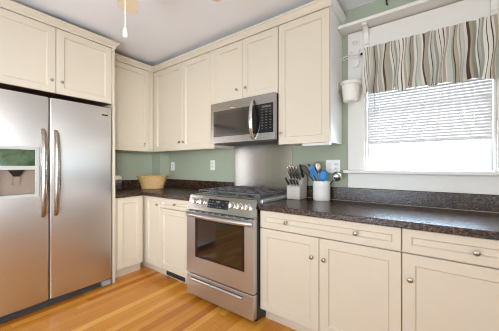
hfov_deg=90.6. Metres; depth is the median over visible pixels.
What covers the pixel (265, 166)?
panel
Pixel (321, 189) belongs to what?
utensil crock
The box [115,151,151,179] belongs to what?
wall
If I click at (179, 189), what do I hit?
countertop
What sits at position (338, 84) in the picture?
pot holder
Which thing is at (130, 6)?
ceiling fan
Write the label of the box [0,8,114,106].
upper cabinet
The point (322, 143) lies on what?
light
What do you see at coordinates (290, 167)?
kitchen knife
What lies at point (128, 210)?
base cabinet
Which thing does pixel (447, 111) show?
window blind
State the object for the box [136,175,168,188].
wicker basket
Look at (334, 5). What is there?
trim
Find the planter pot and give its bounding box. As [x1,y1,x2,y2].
[340,79,360,102]
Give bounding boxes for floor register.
[166,270,184,281]
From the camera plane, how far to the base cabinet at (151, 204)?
2.78 m
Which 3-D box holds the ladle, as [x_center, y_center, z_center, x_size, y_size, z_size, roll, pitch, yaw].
[0.679,0.170,2.102,0.205,0.242,0.065,0,0,24]
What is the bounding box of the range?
[186,186,286,321]
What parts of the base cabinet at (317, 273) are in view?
door, drawer, door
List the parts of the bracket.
plate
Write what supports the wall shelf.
attached to the wall at (189, 165)
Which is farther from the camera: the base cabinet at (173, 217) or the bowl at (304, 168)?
the base cabinet at (173, 217)
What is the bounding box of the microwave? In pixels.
[211,92,278,145]
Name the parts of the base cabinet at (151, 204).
door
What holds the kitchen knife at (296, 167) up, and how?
in the knife block
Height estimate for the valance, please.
0.399 m
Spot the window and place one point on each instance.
(363, 172)
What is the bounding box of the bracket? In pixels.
[341,36,361,67]
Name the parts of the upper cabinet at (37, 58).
door, door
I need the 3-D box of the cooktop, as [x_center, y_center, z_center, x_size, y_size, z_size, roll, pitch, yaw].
[-0.048,0.283,2.383,0.782,0.032,0.569,0,0,36]
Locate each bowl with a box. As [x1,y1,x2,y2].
[301,165,309,175]
[314,162,320,172]
[332,171,341,180]
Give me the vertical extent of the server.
0.257 m
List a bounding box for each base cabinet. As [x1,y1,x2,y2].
[115,195,142,277]
[140,195,165,274]
[160,197,188,283]
[260,210,401,330]
[402,228,498,330]
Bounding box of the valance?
[362,13,498,93]
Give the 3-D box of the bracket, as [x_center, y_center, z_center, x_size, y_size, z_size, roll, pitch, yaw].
[0.837,-0.948,2.050,0.177,0.255,0.065,0,0,-1]
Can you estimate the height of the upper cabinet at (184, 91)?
1.035 m
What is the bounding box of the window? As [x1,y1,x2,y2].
[343,0,498,194]
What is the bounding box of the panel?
[235,144,292,192]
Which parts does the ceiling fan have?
blade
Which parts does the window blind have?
rail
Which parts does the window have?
casing, head casing, sash, casing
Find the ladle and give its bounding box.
[330,171,341,183]
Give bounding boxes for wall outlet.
[171,162,174,169]
[210,160,214,169]
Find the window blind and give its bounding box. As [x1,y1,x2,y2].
[368,78,492,144]
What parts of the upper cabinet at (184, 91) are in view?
door, light rail, door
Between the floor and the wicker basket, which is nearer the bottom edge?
the floor
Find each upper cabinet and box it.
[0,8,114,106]
[105,60,163,152]
[154,50,233,151]
[214,26,278,103]
[279,7,341,145]
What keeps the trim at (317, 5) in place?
on the upper cabinet at (37, 58)
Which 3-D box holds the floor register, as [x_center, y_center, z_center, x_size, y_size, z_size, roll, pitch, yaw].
[-0.788,1.165,2.635,0.308,0.076,0.008,0,0,36]
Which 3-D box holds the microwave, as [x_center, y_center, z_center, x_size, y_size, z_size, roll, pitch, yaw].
[-0.001,-0.423,2.448,0.756,0.408,0.451,0,0,36]
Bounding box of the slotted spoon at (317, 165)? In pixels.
[314,162,320,180]
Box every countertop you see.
[115,179,233,200]
[259,185,498,239]
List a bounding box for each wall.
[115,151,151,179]
[152,152,168,178]
[169,0,498,194]
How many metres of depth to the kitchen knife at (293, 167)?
2.23 m
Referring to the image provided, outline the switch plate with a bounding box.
[326,160,339,172]
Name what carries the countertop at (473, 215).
on the base cabinet at (317, 273)
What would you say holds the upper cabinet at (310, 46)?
attached to the wall at (189, 165)
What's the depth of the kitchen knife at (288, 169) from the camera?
2.27 m
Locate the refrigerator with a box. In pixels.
[0,89,114,323]
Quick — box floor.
[0,264,296,330]
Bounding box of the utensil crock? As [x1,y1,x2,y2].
[313,180,330,200]
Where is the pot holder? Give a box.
[337,82,360,92]
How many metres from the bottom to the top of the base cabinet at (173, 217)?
0.875 m
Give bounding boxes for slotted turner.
[308,164,316,180]
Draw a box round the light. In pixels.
[302,142,331,146]
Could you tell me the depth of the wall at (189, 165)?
2.33 m
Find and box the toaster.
[115,174,121,190]
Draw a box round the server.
[319,169,327,180]
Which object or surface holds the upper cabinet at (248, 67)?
attached to the wall at (189, 165)
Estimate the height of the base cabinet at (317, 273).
0.875 m
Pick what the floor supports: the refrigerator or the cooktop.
the refrigerator
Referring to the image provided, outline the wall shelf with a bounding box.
[338,0,497,47]
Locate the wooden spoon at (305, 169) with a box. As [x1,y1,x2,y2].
[301,165,313,180]
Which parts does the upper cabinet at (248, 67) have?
door, door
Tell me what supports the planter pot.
hanging from the pot holder
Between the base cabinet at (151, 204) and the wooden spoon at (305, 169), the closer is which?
the wooden spoon at (305, 169)
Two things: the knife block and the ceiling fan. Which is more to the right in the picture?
the knife block
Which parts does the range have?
knob, knob, handle, oven door, drawer, control panel, knob, knob, knob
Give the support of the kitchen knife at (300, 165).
in the knife block
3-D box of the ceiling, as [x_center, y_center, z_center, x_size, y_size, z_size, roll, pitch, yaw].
[-0.717,-1.383,0.613,4.860,0.100,4.560,0,0,36]
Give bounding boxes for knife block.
[287,175,306,199]
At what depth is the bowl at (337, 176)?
2.06 m
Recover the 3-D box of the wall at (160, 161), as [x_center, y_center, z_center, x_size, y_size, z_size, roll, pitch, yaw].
[-1.293,-0.059,3.583,0.200,2.548,0.147,0,0,36]
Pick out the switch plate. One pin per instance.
(332, 166)
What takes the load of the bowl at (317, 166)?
on the slotted spoon at (317, 165)
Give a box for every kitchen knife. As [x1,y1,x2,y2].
[287,166,292,179]
[289,165,294,179]
[292,166,297,179]
[295,166,300,179]
[299,164,303,177]
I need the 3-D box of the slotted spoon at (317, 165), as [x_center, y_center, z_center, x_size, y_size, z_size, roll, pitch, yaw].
[0.609,0.127,2.186,0.069,0.324,0.024,0,0,8]
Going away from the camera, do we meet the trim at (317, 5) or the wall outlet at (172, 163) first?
the trim at (317, 5)
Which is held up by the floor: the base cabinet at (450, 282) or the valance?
the base cabinet at (450, 282)
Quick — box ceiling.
[11,0,375,65]
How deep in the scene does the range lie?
2.03 m
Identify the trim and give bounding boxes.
[0,0,330,72]
[329,0,345,24]
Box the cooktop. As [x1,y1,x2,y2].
[195,191,286,203]
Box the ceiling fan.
[117,0,220,37]
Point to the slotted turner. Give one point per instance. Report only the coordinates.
(313, 174)
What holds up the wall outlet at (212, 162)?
attached to the wall at (189, 165)
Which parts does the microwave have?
handle, control panel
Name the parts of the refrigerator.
dispenser spout, dispenser frame, freezer door, handle, handle, door, refrigerator side panel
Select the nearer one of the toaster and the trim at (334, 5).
the trim at (334, 5)
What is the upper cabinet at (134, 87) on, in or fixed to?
attached to the wall at (128, 165)

